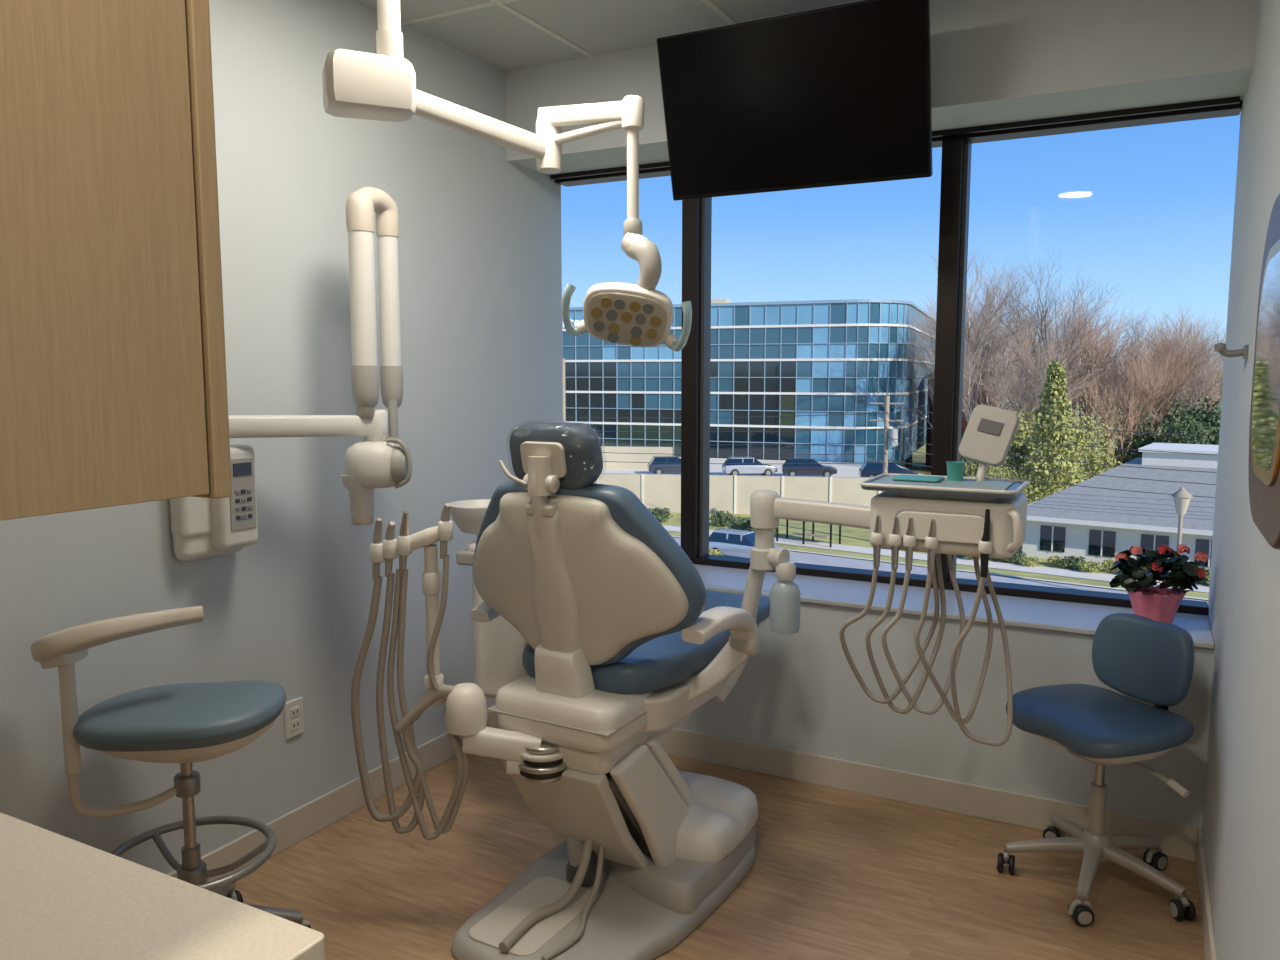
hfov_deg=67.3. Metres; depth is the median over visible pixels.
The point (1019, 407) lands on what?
bare tree
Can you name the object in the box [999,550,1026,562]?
bush
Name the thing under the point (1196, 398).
bare tree
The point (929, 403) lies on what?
bare tree
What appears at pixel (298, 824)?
baseboard
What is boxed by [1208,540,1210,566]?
window rail
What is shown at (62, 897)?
countertop
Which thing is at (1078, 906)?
hood
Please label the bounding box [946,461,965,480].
cup
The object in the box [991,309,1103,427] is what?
bare tree
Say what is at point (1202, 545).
window
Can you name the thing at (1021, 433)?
leafy tree
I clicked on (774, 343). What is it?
spandrel line
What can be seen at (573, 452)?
cushion
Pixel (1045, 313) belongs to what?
bare tree
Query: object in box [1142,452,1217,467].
roof parapet
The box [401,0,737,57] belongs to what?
grid
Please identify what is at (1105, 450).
bare tree
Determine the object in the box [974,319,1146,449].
bare tree
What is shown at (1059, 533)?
window
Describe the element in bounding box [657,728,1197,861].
baseboard
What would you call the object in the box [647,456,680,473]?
car
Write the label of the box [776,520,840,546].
bus shelter
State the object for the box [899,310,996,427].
bare tree
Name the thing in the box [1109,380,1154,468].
evergreen tree
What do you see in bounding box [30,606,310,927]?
stool
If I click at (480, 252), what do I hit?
wall
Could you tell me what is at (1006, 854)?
hood
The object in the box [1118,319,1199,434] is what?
bare tree
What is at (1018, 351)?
bare tree
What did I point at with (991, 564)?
sidewalk
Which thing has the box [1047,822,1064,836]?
hood
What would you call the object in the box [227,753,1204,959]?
floor
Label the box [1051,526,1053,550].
window rail
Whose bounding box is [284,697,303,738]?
wall outlet
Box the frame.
[689,554,1208,615]
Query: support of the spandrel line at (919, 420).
attached to the building
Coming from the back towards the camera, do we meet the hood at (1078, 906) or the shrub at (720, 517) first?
the shrub at (720, 517)
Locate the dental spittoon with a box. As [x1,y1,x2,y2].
[450,499,527,697]
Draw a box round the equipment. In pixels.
[711,298,731,302]
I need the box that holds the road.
[673,537,1207,602]
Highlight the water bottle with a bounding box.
[769,580,800,633]
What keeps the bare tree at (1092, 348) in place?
on the lawn
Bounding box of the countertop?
[0,812,324,959]
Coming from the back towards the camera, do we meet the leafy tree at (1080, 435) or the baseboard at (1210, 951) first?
the leafy tree at (1080, 435)
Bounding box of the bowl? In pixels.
[450,499,490,534]
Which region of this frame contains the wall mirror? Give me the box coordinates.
[1248,194,1279,548]
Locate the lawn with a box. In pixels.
[659,401,1220,600]
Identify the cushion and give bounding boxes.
[73,680,285,751]
[473,480,706,664]
[509,422,602,488]
[522,630,728,693]
[703,590,769,636]
[1006,684,1193,758]
[1092,613,1193,705]
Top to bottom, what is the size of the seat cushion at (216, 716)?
0.079 m
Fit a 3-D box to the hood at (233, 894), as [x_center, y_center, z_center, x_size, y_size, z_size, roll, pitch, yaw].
[-1.140,1.167,2.685,0.059,0.044,0.016,6,9,44]
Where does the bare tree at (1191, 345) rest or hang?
on the lawn
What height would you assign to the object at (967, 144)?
1.612 m
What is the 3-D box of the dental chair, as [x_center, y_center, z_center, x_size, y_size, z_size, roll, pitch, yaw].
[0.000,0.493,2.907,0.795,1.381,1.405,4,8,33]
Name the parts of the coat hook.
knob, hook plate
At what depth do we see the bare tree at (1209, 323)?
98.16 m
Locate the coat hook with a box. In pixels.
[1214,342,1248,358]
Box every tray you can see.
[859,473,1028,500]
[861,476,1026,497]
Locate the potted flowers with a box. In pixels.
[1108,544,1207,623]
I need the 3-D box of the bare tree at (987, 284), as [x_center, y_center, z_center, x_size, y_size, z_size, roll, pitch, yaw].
[33.253,-10.669,96.137,14.148,22.129,15.079,6,9,43]
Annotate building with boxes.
[562,302,925,470]
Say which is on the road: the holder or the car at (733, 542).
the car at (733, 542)
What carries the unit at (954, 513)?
attached to the dental chair
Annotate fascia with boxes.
[1026,493,1212,535]
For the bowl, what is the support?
on the dental spittoon
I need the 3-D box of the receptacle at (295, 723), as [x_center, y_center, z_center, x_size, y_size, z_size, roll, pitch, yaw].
[-1.098,0.780,3.063,0.004,0.030,0.034,3,7,28]
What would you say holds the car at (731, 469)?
on the deck
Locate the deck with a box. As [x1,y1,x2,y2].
[594,446,923,513]
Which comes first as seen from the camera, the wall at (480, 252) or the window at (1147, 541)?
the wall at (480, 252)
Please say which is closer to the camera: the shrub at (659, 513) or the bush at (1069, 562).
the bush at (1069, 562)
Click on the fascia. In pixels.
(1032, 518)
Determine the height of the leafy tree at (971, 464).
4.721 m
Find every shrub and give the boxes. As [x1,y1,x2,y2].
[649,507,672,521]
[709,510,733,526]
[709,548,725,555]
[727,516,754,530]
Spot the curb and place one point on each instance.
(671, 535)
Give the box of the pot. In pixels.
[1126,584,1186,623]
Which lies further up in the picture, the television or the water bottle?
the television
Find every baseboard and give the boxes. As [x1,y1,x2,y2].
[167,711,498,881]
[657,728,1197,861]
[1196,827,1216,959]
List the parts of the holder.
post, swing arm, swing arm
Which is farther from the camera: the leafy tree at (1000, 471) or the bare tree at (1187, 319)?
the bare tree at (1187, 319)
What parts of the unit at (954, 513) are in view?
arm, elbow post, arm, display panel, grab handle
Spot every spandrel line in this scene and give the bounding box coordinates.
[562,324,933,337]
[562,343,929,349]
[565,358,934,363]
[565,377,917,377]
[566,389,927,394]
[566,404,926,411]
[566,416,926,428]
[600,429,926,444]
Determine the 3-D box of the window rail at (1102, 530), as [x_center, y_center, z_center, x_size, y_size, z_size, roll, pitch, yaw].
[26.738,3.668,55.624,0.092,1.500,0.100,3,7,28]
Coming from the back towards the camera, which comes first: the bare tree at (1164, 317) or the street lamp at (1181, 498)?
the bare tree at (1164, 317)
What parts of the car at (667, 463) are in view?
roof panel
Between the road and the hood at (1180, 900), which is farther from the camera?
the road
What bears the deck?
on the lawn
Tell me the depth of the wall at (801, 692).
3.31 m
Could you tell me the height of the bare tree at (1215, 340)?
15.555 m
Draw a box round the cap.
[1138,443,1218,453]
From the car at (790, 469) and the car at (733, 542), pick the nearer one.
the car at (733, 542)
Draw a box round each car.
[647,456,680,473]
[709,528,782,557]
[722,457,776,475]
[782,457,836,476]
[859,460,917,476]
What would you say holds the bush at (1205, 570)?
on the lawn
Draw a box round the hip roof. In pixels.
[1027,458,1216,530]
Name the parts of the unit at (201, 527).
wall plate, horizontal arm, scissor arm, arm, scissor arm, tubehead stem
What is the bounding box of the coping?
[569,299,935,319]
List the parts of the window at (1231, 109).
mullion, mullion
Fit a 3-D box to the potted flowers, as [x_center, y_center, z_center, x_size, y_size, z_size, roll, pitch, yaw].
[1.644,0.334,3.059,0.277,0.275,0.201,3,7,28]
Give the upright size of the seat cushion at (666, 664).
0.113 m
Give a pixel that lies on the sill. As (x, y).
(1061, 616)
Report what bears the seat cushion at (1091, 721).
on the stool at (1142, 658)
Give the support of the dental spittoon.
attached to the dental chair
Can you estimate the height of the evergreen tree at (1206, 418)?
8.750 m
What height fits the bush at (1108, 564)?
0.759 m
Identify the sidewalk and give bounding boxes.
[662,525,1208,592]
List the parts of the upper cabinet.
door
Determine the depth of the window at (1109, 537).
55.61 m
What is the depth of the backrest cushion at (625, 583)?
2.45 m
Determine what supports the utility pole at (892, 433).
on the lawn
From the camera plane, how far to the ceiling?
3.32 m
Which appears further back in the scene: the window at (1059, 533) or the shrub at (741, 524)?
the shrub at (741, 524)
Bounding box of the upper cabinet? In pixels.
[0,0,231,520]
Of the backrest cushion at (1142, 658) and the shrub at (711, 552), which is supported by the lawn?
the shrub at (711, 552)
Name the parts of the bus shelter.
post, post, post, post, post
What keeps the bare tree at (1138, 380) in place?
on the lawn
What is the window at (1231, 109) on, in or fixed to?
attached to the bulkhead
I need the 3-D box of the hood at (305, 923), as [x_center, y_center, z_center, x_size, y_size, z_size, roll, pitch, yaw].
[-0.901,1.183,2.532,0.059,0.044,0.015,-3,7,-24]
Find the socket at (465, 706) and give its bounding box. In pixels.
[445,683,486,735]
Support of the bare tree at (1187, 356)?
on the lawn
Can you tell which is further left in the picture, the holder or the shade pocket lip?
the holder
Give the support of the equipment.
on the deck
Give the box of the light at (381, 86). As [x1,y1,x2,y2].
[322,0,691,351]
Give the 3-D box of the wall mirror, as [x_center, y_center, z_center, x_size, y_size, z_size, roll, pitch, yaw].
[1.093,-0.201,1.639,0.037,0.600,0.700,3,7,28]
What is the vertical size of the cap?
0.200 m
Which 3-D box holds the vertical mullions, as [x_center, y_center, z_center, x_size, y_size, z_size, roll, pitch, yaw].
[5.349,-14.829,142.068,80.047,15.900,85.909,3,7,28]
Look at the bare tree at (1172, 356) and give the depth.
86.71 m
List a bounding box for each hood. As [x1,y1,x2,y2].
[229,890,237,900]
[297,920,308,926]
[1003,852,1008,859]
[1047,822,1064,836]
[1068,899,1090,914]
[1146,847,1162,862]
[1175,895,1189,906]
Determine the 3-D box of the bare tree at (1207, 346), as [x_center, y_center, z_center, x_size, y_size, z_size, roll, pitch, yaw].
[58.123,-7.674,95.500,14.078,12.032,14.249,-5,8,-38]
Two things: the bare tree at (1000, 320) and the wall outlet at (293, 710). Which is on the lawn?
the bare tree at (1000, 320)
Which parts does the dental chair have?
headrest lever, headrest lock knob, headrest plate, backrest stem, lift arm, plate, lift arm, lift arm, lift arm, armrest arm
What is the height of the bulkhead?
0.350 m
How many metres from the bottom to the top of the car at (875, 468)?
1.625 m
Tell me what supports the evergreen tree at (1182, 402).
on the lawn
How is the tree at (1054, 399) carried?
on the lawn
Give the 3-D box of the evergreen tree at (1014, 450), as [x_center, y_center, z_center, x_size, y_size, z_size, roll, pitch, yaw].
[32.218,-1.371,84.439,5.630,5.907,5.786,-5,8,-37]
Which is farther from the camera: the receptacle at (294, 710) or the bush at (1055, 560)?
the bush at (1055, 560)
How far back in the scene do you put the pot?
3.02 m
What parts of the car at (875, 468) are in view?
roof panel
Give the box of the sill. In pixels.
[694,564,1214,648]
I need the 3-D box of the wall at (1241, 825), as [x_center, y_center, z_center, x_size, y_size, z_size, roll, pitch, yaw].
[0.706,0.059,0.782,0.100,2.710,5.422,3,7,28]
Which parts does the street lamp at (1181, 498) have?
post, lantern glass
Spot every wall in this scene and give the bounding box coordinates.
[0,0,562,874]
[675,564,1213,827]
[1022,520,1212,569]
[1202,0,1279,959]
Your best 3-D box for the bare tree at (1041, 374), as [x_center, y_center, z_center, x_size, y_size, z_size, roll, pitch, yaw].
[35.842,-5.563,86.753,11.505,14.028,9.310,-1,6,-6]
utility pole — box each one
[562,359,565,421]
[869,396,903,491]
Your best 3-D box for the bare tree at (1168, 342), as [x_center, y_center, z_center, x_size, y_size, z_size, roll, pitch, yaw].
[47.329,-8.228,99.708,14.403,12.163,14.231,-3,7,-25]
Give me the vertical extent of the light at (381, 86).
1.152 m
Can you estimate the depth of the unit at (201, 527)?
2.86 m
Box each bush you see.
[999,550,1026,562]
[1020,556,1041,566]
[1047,555,1062,565]
[1060,556,1085,569]
[1076,560,1102,572]
[1101,559,1118,571]
[1195,567,1209,583]
[1205,571,1209,583]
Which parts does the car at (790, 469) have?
roof panel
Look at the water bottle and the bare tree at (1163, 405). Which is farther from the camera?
the bare tree at (1163, 405)
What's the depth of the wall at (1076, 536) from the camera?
56.18 m
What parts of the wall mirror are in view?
glass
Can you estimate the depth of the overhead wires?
60.96 m
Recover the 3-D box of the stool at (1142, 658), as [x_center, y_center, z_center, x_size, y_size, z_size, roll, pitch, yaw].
[1.362,0.807,2.808,0.508,0.780,0.526,-3,7,-24]
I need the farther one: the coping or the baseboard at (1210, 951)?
the coping
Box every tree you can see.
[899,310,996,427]
[906,240,1068,463]
[907,257,1052,407]
[922,336,1081,421]
[960,438,975,476]
[960,455,1008,478]
[967,434,1038,478]
[972,307,1101,488]
[974,250,1137,447]
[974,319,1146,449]
[974,343,1104,457]
[986,467,1032,504]
[991,305,1096,441]
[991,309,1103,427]
[998,411,1073,493]
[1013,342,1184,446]
[1016,359,1084,503]
[1025,284,1155,478]
[1036,300,1148,473]
[1040,416,1121,491]
[1072,339,1201,467]
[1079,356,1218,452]
[1082,308,1177,471]
[1085,304,1221,431]
[1095,317,1224,450]
[1097,347,1222,426]
[1098,314,1225,422]
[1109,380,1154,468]
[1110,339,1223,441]
[1117,310,1223,413]
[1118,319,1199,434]
[1133,411,1219,457]
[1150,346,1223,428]
[1163,399,1220,436]
[1164,323,1221,408]
[1179,354,1223,406]
[1182,397,1220,444]
[1191,340,1225,400]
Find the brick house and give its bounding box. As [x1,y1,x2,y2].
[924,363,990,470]
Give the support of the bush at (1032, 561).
on the lawn
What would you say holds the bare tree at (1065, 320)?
on the lawn
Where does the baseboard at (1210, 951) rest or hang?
attached to the wall at (1241, 825)
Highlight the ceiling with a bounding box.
[353,0,864,71]
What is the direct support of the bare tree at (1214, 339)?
on the lawn
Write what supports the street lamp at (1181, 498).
on the road
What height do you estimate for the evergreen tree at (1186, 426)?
7.579 m
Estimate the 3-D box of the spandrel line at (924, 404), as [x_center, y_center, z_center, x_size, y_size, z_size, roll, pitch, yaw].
[5.363,-11.933,142.348,80.039,0.080,85.903,3,7,28]
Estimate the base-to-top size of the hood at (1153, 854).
0.045 m
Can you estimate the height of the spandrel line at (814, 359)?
0.240 m
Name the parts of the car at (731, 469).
roof panel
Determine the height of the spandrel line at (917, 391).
0.240 m
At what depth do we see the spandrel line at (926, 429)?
99.76 m
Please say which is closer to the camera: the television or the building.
the television
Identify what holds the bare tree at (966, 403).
on the lawn
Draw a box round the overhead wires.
[566,407,1218,497]
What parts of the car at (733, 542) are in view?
roof panel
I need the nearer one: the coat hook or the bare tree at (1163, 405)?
the coat hook
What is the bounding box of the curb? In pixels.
[671,535,1207,599]
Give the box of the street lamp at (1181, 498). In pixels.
[1171,487,1192,556]
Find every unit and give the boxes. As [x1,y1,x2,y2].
[170,187,411,560]
[713,404,1028,745]
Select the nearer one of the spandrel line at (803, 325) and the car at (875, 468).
the car at (875, 468)
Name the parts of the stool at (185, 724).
arm post, leg, leg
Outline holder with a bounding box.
[351,503,541,840]
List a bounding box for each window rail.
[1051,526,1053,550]
[1100,530,1102,555]
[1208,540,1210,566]
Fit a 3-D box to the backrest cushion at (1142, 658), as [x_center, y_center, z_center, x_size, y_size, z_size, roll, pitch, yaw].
[1.495,0.531,2.843,0.092,0.240,0.316,-3,7,-24]
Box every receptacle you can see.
[290,706,298,717]
[291,719,299,730]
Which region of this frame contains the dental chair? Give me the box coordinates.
[451,422,769,959]
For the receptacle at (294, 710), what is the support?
attached to the wall outlet at (293, 710)
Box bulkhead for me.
[505,0,1257,175]
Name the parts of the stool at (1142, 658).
caster stem, leg, leg, caster stem, leg, leg, leg, lever, caster stem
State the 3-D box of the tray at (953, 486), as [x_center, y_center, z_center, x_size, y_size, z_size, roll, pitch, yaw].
[0.808,0.021,2.553,0.395,0.047,0.290,3,7,28]
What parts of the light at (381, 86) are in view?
ceiling post, ceiling post, ceiling arm, handle, balance arm, handle, balance arm, drop rod, handle, handle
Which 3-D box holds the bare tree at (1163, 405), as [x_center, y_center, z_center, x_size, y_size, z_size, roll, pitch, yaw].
[53.631,-8.286,97.244,10.049,17.180,17.001,-3,7,-28]
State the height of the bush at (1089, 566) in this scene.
0.717 m
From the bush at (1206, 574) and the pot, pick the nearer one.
the pot
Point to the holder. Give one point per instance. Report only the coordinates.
(465, 708)
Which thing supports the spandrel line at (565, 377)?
attached to the building
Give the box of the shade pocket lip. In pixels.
[550,96,1239,179]
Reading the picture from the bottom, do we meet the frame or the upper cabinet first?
the frame
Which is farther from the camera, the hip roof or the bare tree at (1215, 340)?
the bare tree at (1215, 340)
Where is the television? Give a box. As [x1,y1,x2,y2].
[657,0,932,200]
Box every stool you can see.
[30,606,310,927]
[997,613,1195,926]
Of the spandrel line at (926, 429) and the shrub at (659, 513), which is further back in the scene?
the spandrel line at (926, 429)
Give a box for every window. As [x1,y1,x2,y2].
[555,100,1241,582]
[1040,525,1065,551]
[1088,529,1115,556]
[1140,534,1168,558]
[1194,539,1211,566]
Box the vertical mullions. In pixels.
[562,302,935,461]
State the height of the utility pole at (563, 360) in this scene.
12.100 m
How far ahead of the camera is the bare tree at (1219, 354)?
89.12 m
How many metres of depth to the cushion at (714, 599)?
3.31 m

